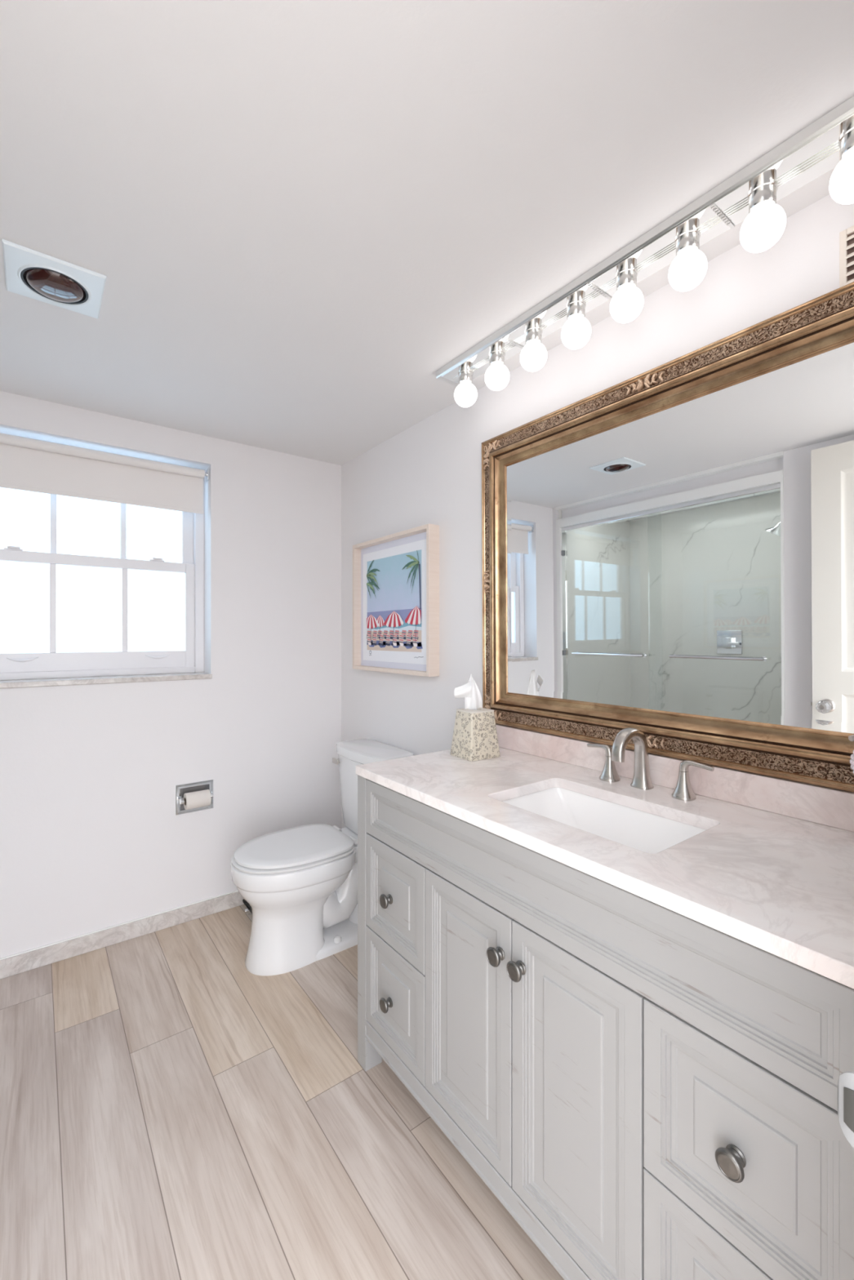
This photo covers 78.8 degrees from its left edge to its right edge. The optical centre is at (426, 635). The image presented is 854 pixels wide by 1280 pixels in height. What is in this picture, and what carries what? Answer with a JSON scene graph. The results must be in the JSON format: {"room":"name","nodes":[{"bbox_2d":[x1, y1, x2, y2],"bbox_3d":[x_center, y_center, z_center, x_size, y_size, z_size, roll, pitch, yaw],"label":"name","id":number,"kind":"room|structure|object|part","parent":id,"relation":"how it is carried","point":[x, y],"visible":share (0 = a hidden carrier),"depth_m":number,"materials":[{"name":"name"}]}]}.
{"room":"bathroom","nodes":[
{"label":"bathroom","id":0,"kind":"room"},
{"bbox_2d":[0,391,341,958],"bbox_3d":[-1.626,0.181,2.024,3.037,2.197,0.160,0,0,-37],"label":"wall","id":1,"kind":"structure","parent":0,"point":[92,837],"depth_m":2.36,"materials":[{"name":"white paint"}]},
{"bbox_2d":[0,478,212,688],"bbox_3d":[-1.414,-0.297,2.191,0.925,0.989,0.192,0,0,-37],"label":"window","id":2,"kind":"structure","parent":1,"relation":"in","point":[92,591],"depth_m":2.25,"materials":[{"name":"white glass"}]},
{"bbox_3d":[-1.617,0.095,2.081,0.102,0.020,0.018,0,0,-37],"label":"lift handle","id":3,"kind":"part","parent":2,"relation":"part of","materials":[{"name":"white plastic"}]},
{"bbox_3d":[-1.469,-0.524,2.265,0.749,0.373,0.004,0,0,-37],"label":"pane","id":4,"kind":"part","parent":2,"relation":"part of","materials":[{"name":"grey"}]},
{"bbox_3d":[-1.452,-0.114,2.242,0.765,0.376,0.004,0,0,-37],"label":"pane","id":5,"kind":"part","parent":2,"relation":"part of","materials":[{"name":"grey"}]},
{"bbox_3d":[-1.448,-0.089,2.237,0.837,0.505,0.026,0,0,-37],"label":"sash","id":6,"kind":"part","parent":2,"relation":"part of","materials":[{"name":"white glass"}]},
{"bbox_2d":[0,432,209,514],"bbox_3d":[-1.385,-0.671,2.153,0.915,0.207,0.044,0,0,-37],"label":"roller shade","id":7,"kind":"object","parent":2,"relation":"attached to","point":[30,464],"visible":1,"depth_m":2.17,"materials":[{"name":"white fabric"}]},
{"bbox_3d":[-1.407,0.186,2.182,0.925,0.022,0.170,0,0,-37],"label":"sill","id":8,"kind":"part","parent":2,"relation":"part of","materials":[{"name":"stone"}]},
{"bbox_3d":[-1.228,0.095,2.374,0.102,0.020,0.018,0,0,-37],"label":"lift handle","id":9,"kind":"part","parent":2,"relation":"part of","materials":[{"name":"white plastic"}]},
{"bbox_3d":[-1.464,-0.527,2.258,0.837,0.450,0.024,0,0,-37],"label":"sash","id":10,"kind":"part","parent":2,"relation":"part of","materials":[{"name":"white plastic"}]},
{"bbox_2d":[0,889,244,979],"bbox_3d":[-1.166,1.246,2.263,1.775,0.069,0.012,0,0,-37],"label":"baseboard","id":11,"kind":"structure","parent":1,"relation":"attached to","point":[28,961],"depth_m":2.15,"materials":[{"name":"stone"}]},
{"bbox_2d":[175,779,213,815],"bbox_3d":[-1.037,0.730,2.337,0.159,0.133,0.048,0,0,-37],"label":"toilet paper holder","id":12,"kind":"object","parent":1,"relation":"attached to","point":[180,789],"visible":0.65,"depth_m":2.34,"materials":[{"name":"silver metal"}]},
{"bbox_3d":[-1.085,0.727,2.300,0.022,0.027,0.048,0,0,-37],"label":"post","id":13,"kind":"part","parent":12,"relation":"part of","materials":[{"name":"silver metal"}]},
{"bbox_2d":[183,789,211,809],"bbox_3d":[-1.026,0.731,2.324,0.100,0.071,0.071,0,0,-37],"label":"toilet paper roll","id":14,"kind":"object","parent":12,"relation":"on","point":[201,798],"visible":0.98,"depth_m":2.30,"materials":[{"name":"white paper"}]},
{"bbox_2d":[0,904,564,1279],"bbox_3d":[-0.767,1.330,0.893,3.050,0.100,3.150,0,0,-37],"label":"floor","id":15,"kind":"structure","parent":0,"point":[171,1109],"depth_m":1.32,"materials":[{"name":"brown wood"}]},
{"bbox_2d":[242,898,252,915],"bbox_3d":[-0.675,1.262,2.418,0.300,0.036,0.295,0,0,-37],"label":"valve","id":16,"kind":"object","parent":15,"relation":"on","point":[248,909],"visible":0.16,"depth_m":2.38,"materials":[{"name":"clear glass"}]},
{"bbox_2d":[230,738,413,976],"bbox_3d":[-0.450,0.890,2.180,0.713,0.779,0.446,0,0,-37],"label":"toilet","id":17,"kind":"object","parent":15,"relation":"on","point":[299,884],"visible":0.84,"depth_m":2.03,"materials":[{"name":"white glazed porcelain"},{"name":"white plastic"}]},
{"bbox_3d":[-0.548,0.870,2.106,0.461,0.013,0.366,0,0,-37],"label":"seat","id":18,"kind":"part","parent":17,"relation":"part of","materials":[{"name":"white plastic"}]},
{"bbox_3d":[-0.544,0.850,2.109,0.451,0.017,0.354,0,0,-37],"label":"lid","id":19,"kind":"part","parent":17,"relation":"part of","materials":[{"name":"white plastic"}]},
{"bbox_3d":[-0.416,0.580,2.407,0.024,0.025,0.050,0,0,-37],"label":"flush lever","id":20,"kind":"part","parent":17,"relation":"part of","materials":[{"name":"silver metal"}]},
{"bbox_3d":[-0.247,0.711,2.333,0.198,0.331,0.424,0,0,-37],"label":"tank","id":21,"kind":"part","parent":17,"relation":"part of","materials":[{"name":"white ceramic"}]},
{"bbox_3d":[-0.251,0.523,2.330,0.213,0.044,0.446,0,0,-37],"label":"tank lid","id":22,"kind":"part","parent":17,"relation":"part of","materials":[{"name":"white ceramic"}]},
{"bbox_2d":[357,775,853,1279],"bbox_3d":[0.372,0.849,1.218,0.565,0.862,1.251,0,0,-37],"label":"vanity cabinet","id":23,"kind":"object","parent":15,"relation":"on","point":[648,1090],"visible":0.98,"depth_m":0.90,"materials":[{"name":"grey paint"}]},
{"bbox_3d":[-0.111,1.007,1.422,0.026,0.037,0.037,0,0,-37],"label":"knob","id":24,"kind":"part","parent":23,"relation":"part of","materials":[{"name":"grey metal"}]},
{"bbox_3d":[-0.111,0.724,1.422,0.026,0.037,0.037,0,0,-37],"label":"knob","id":25,"kind":"part","parent":23,"relation":"part of","materials":[{"name":"grey metal"}]},
{"bbox_3d":[-0.086,0.987,1.416,0.018,0.274,0.287,0,0,-37],"label":"drawer","id":26,"kind":"part","parent":23,"relation":"part of","materials":[{"name":"grey paint"}]},
{"bbox_3d":[-0.086,0.713,1.416,0.018,0.268,0.287,0,0,-37],"label":"drawer","id":27,"kind":"part","parent":23,"relation":"part of","materials":[{"name":"grey paint"}]},
{"bbox_3d":[0.090,0.852,1.182,0.018,0.544,0.291,0,0,-37],"label":"door","id":28,"kind":"part","parent":23,"relation":"part of","materials":[{"name":"grey paint"}]},
{"bbox_3d":[0.177,1.155,1.071,0.024,0.054,1.157,0,0,-37],"label":"rail","id":29,"kind":"part","parent":23,"relation":"part of","materials":[{"name":"grey paint"}]},
{"bbox_3d":[0.143,0.661,1.075,0.026,0.037,0.037,0,0,-37],"label":"knob","id":30,"kind":"part","parent":23,"relation":"part of","materials":[{"name":"grey metal"}]},
{"bbox_3d":[0.178,0.661,1.029,0.026,0.037,0.037,0,0,-37],"label":"knob","id":31,"kind":"part","parent":23,"relation":"part of","materials":[{"name":"grey metal"}]},
{"bbox_3d":[0.265,0.852,0.950,0.018,0.544,0.283,0,0,-37],"label":"door","id":32,"kind":"part","parent":23,"relation":"part of","materials":[{"name":"grey paint"}]},
{"bbox_2d":[355,746,853,989],"bbox_3d":[0.383,0.404,1.226,0.547,0.026,1.262,0,0,-37],"label":"countertop","id":33,"kind":"structure","parent":23,"relation":"on","point":[780,886],"depth_m":0.95,"materials":[{"name":"stone"}]},
{"bbox_2d":[450,707,500,761],"bbox_3d":[0.156,0.315,1.692,0.121,0.150,0.115,0,0,-33],"label":"tissue box","id":34,"kind":"object","parent":33,"relation":"on","point":[474,738],"visible":0.96,"depth_m":1.65,"materials":[{"name":"beige stone"}]},
{"bbox_2d":[453,674,482,710],"bbox_3d":[0.144,0.186,1.714,0.111,0.120,0.047,0,0,-21],"label":"tissue","id":35,"kind":"object","parent":34,"relation":"in","point":[470,691],"visible":0.95,"depth_m":1.72,"materials":[{"name":"white"}]},
{"bbox_2d":[502,787,706,853],"bbox_3d":[0.381,0.487,1.180,0.316,0.140,0.476,0,0,-37],"label":"sink","id":36,"kind":"object","parent":33,"relation":"in","point":[642,831],"visible":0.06,"depth_m":1.30,"materials":[{"name":"white ceramic"}]},
{"bbox_2d":[586,727,714,801],"bbox_3d":[0.523,0.311,1.307,0.140,0.158,0.337,0,0,-37],"label":"faucet","id":37,"kind":"object","parent":33,"relation":"on","point":[683,791],"visible":1,"depth_m":1.32,"materials":[{"name":"silver metal"}]},
{"bbox_3d":[0.477,0.311,1.434,0.020,0.028,0.078,0,0,-37],"label":"lever","id":38,"kind":"part","parent":37,"relation":"part of","materials":[{"name":"silver metal"}]},
{"bbox_3d":[0.495,0.358,1.411,0.049,0.064,0.049,0,0,-37],"label":"handle","id":39,"kind":"part","parent":37,"relation":"part of","materials":[{"name":"silver metal"}]},
{"bbox_3d":[0.517,0.311,1.315,0.140,0.158,0.052,0,0,-37],"label":"spout","id":40,"kind":"part","parent":37,"relation":"part of","materials":[{"name":"silver metal"}]},
{"bbox_3d":[0.619,0.358,1.253,0.049,0.064,0.049,0,0,-37],"label":"handle","id":41,"kind":"part","parent":37,"relation":"part of","materials":[{"name":"silver metal"}]},
{"bbox_3d":[0.636,0.311,1.230,0.020,0.028,0.078,0,0,-37],"label":"lever","id":42,"kind":"part","parent":37,"relation":"part of","materials":[{"name":"silver metal"}]},
{"bbox_2d":[848,734,853,773],"bbox_3d":[0.817,0.283,0.944,0.083,0.214,0.080,0,0,-37],"label":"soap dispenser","id":43,"kind":"object","parent":33,"relation":"on","point":[851,738],"visible":1,"depth_m":0.95,"materials":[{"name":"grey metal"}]},
{"bbox_3d":[0.175,0.498,1.070,0.018,0.155,1.153,0,0,-37],"label":"false drawer","id":44,"kind":"part","parent":23,"relation":"part of","materials":[{"name":"grey paint"}]},
{"bbox_3d":[0.437,0.987,0.722,0.018,0.274,0.282,0,0,-37],"label":"drawer","id":45,"kind":"part","parent":23,"relation":"part of","materials":[{"name":"grey paint"}]},
{"bbox_3d":[0.420,0.724,0.716,0.026,0.037,0.037,0,0,-37],"label":"knob","id":46,"kind":"part","parent":23,"relation":"part of","materials":[{"name":"grey metal"}]},
{"bbox_3d":[0.437,0.713,0.722,0.018,0.268,0.282,0,0,-37],"label":"drawer","id":47,"kind":"part","parent":23,"relation":"part of","materials":[{"name":"grey paint"}]},
{"bbox_2d":[0,0,853,465],"bbox_3d":[-0.881,-0.967,1.045,3.050,0.100,2.770,0,0,-37],"label":"ceiling","id":48,"kind":"structure","parent":0,"point":[295,215],"depth_m":1.03,"materials":[{"name":"white paint"}]},
{"bbox_2d":[2,238,106,318],"bbox_3d":[-0.962,-0.902,1.347,0.206,0.030,0.214,0,0,-37],"label":"recessed light","id":49,"kind":"object","parent":48,"relation":"in","point":[29,273],"visible":1,"depth_m":1.32,"materials":[{"name":"white metal"}]},
{"bbox_3d":[-0.962,-0.901,1.347,0.128,0.029,0.128,0,0,-37],"label":"lamp bulb","id":50,"kind":"part","parent":49,"relation":"part of","materials":[{"name":"red glass"}]},
{"bbox_2d":[435,95,853,407],"bbox_3d":[0.449,-0.848,1.346,0.119,0.136,1.241,0,0,-37],"label":"vanity light bar","id":51,"kind":"object","parent":48,"relation":"attached to","point":[751,195],"visible":1,"depth_m":1.15,"materials":[{"name":"silver metal"}]},
{"bbox_2d":[457,368,473,383],"bbox_3d":[0.132,-0.876,1.768,0.052,0.033,0.052,0,0,-37],"label":"socket","id":52,"kind":"object","parent":51,"relation":"attached to","point":[464,375],"depth_m":1.75,"materials":[{"name":"silver metal"}]},
{"bbox_3d":[0.132,-0.824,1.768,0.079,0.087,0.079,0,0,-37],"label":"light bulb","id":53,"kind":"part","parent":51,"relation":"part of","materials":[{"name":"white glass"}]},
{"bbox_3d":[0.177,-0.894,1.708,0.099,0.005,0.293,0,0,-37],"label":"mirrored plate","id":54,"kind":"part","parent":51,"relation":"part of","materials":[{"name":"white metal"}]},
{"bbox_2d":[488,349,505,364],"bbox_3d":[0.222,-0.876,1.647,0.052,0.033,0.052,0,0,-37],"label":"socket","id":55,"kind":"object","parent":51,"relation":"attached to","point":[495,356],"depth_m":1.63,"materials":[{"name":"silver metal"}]},
{"bbox_3d":[0.222,-0.824,1.647,0.079,0.087,0.079,0,0,-37],"label":"light bulb","id":56,"kind":"part","parent":51,"relation":"part of","materials":[{"name":"white glass"}]},
{"bbox_2d":[524,326,542,344],"bbox_3d":[0.313,-0.876,1.527,0.052,0.033,0.052,0,0,-37],"label":"socket","id":57,"kind":"object","parent":51,"relation":"attached to","point":[531,334],"depth_m":1.51,"materials":[{"name":"silver metal"}]},
{"bbox_3d":[0.313,-0.824,1.527,0.079,0.087,0.079,0,0,-37],"label":"light bulb","id":58,"kind":"part","parent":51,"relation":"part of","materials":[{"name":"white glass"}]},
{"bbox_3d":[0.358,-0.894,1.467,0.099,0.005,0.293,0,0,-37],"label":"mirrored plate","id":59,"kind":"part","parent":51,"relation":"part of","materials":[{"name":"white metal"}]},
{"bbox_2d":[565,299,586,319],"bbox_3d":[0.403,-0.876,1.407,0.052,0.033,0.052,0,0,-37],"label":"socket","id":60,"kind":"object","parent":51,"relation":"attached to","point":[574,308],"depth_m":1.39,"materials":[{"name":"silver metal"}]},
{"bbox_3d":[0.403,-0.824,1.407,0.079,0.087,0.079,0,0,-37],"label":"light bulb","id":61,"kind":"part","parent":51,"relation":"part of","materials":[{"name":"white glass"}]},
{"bbox_2d":[615,267,637,290],"bbox_3d":[0.494,-0.876,1.287,0.052,0.033,0.052,0,0,-37],"label":"socket","id":62,"kind":"object","parent":51,"relation":"attached to","point":[624,277],"depth_m":1.27,"materials":[{"name":"silver metal"}]},
{"bbox_3d":[0.494,-0.824,1.287,0.079,0.087,0.079,0,0,-37],"label":"light bulb","id":63,"kind":"part","parent":51,"relation":"part of","materials":[{"name":"white glass"}]},
{"bbox_3d":[0.539,-0.894,1.227,0.099,0.005,0.293,0,0,-37],"label":"mirrored plate","id":64,"kind":"part","parent":51,"relation":"part of","materials":[{"name":"white metal"}]},
{"bbox_2d":[674,228,700,256],"bbox_3d":[0.584,-0.876,1.167,0.052,0.033,0.052,0,0,-37],"label":"socket","id":65,"kind":"object","parent":51,"relation":"attached to","point":[685,239],"depth_m":1.15,"materials":[{"name":"silver metal"}]},
{"bbox_3d":[0.584,-0.824,1.167,0.079,0.087,0.079,0,0,-37],"label":"light bulb","id":66,"kind":"part","parent":51,"relation":"part of","materials":[{"name":"white glass"}]},
{"bbox_2d":[746,180,777,213],"bbox_3d":[0.675,-0.876,1.046,0.052,0.033,0.052,0,0,-37],"label":"socket","id":67,"kind":"object","parent":51,"relation":"attached to","point":[759,193],"depth_m":1.03,"materials":[{"name":"silver metal"}]},
{"bbox_3d":[0.675,-0.824,1.046,0.079,0.087,0.079,0,0,-37],"label":"light bulb","id":68,"kind":"part","parent":51,"relation":"part of","materials":[{"name":"white glass"}]},
{"bbox_3d":[0.721,-0.894,0.985,0.099,0.005,0.297,0,0,-37],"label":"mirrored plate","id":69,"kind":"part","parent":51,"relation":"part of","materials":[{"name":"white metal"}]},
{"bbox_3d":[0.765,-0.824,0.926,0.079,0.087,0.079,0,0,-37],"label":"light bulb","id":70,"kind":"part","parent":51,"relation":"part of","materials":[{"name":"white glass"}]},
{"bbox_2d":[838,124,853,160],"bbox_3d":[0.765,-0.876,0.926,0.052,0.033,0.052,0,0,-37],"label":"socket","id":71,"kind":"object","parent":51,"relation":"attached to","point":[846,132],"depth_m":0.92,"materials":[{"name":"silver metal"}]},
{"bbox_2d":[341,194,853,828],"bbox_3d":[0.425,0.181,1.725,0.120,2.197,3.045,0,0,-37],"label":"wall","id":72,"kind":"structure","parent":0,"point":[429,472],"depth_m":1.96,"materials":[{"name":"white paint"}]},
{"bbox_2d":[352,523,439,676],"bbox_3d":[-0.160,-0.143,2.356,0.054,0.616,0.629,0,0,-37],"label":"framed print","id":73,"kind":"object","parent":72,"relation":"attached to","point":[396,575],"visible":1,"depth_m":2.32,"materials":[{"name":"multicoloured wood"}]},
{"bbox_2d":[481,281,853,792],"bbox_3d":[0.579,-0.194,1.379,0.047,1.011,1.265,0,0,-37],"label":"wall mirror","id":74,"kind":"object","parent":72,"relation":"attached to","point":[668,548],"visible":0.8,"depth_m":1.28,"materials":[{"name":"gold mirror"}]},
{"bbox_2d":[495,724,853,831],"bbox_3d":[0.594,0.352,1.385,0.020,0.076,1.262,0,0,-37],"label":"backsplash","id":75,"kind":"structure","parent":72,"relation":"attached to","point":[828,806],"depth_m":1.23,"materials":[{"name":"stone"}]},
{"bbox_2d":[839,225,853,287],"bbox_3d":[0.912,-0.722,0.970,0.009,0.204,0.232,0,0,-37],"label":"air vent","id":76,"kind":"object","parent":72,"relation":"in","point":[846,236],"visible":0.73,"depth_m":1.05,"materials":[{"name":"white metal"}]},
{"bbox_3d":[0.270,0.182,0.254,1.897,2.197,0.120,0,0,-37],"label":"wall","id":77,"kind":"structure","parent":0,"visible":0},
{"bbox_2d":[837,1071,853,1148],"bbox_3d":[0.314,0.338,0.358,0.006,0.058,0.054,0,0,-35],"label":"strike plate","id":78,"kind":"object","parent":77,"relation":"attached to","point":[846,1080],"visible":1,"depth_m":0.37,"materials":[{"name":"grey metal"}]}
]}

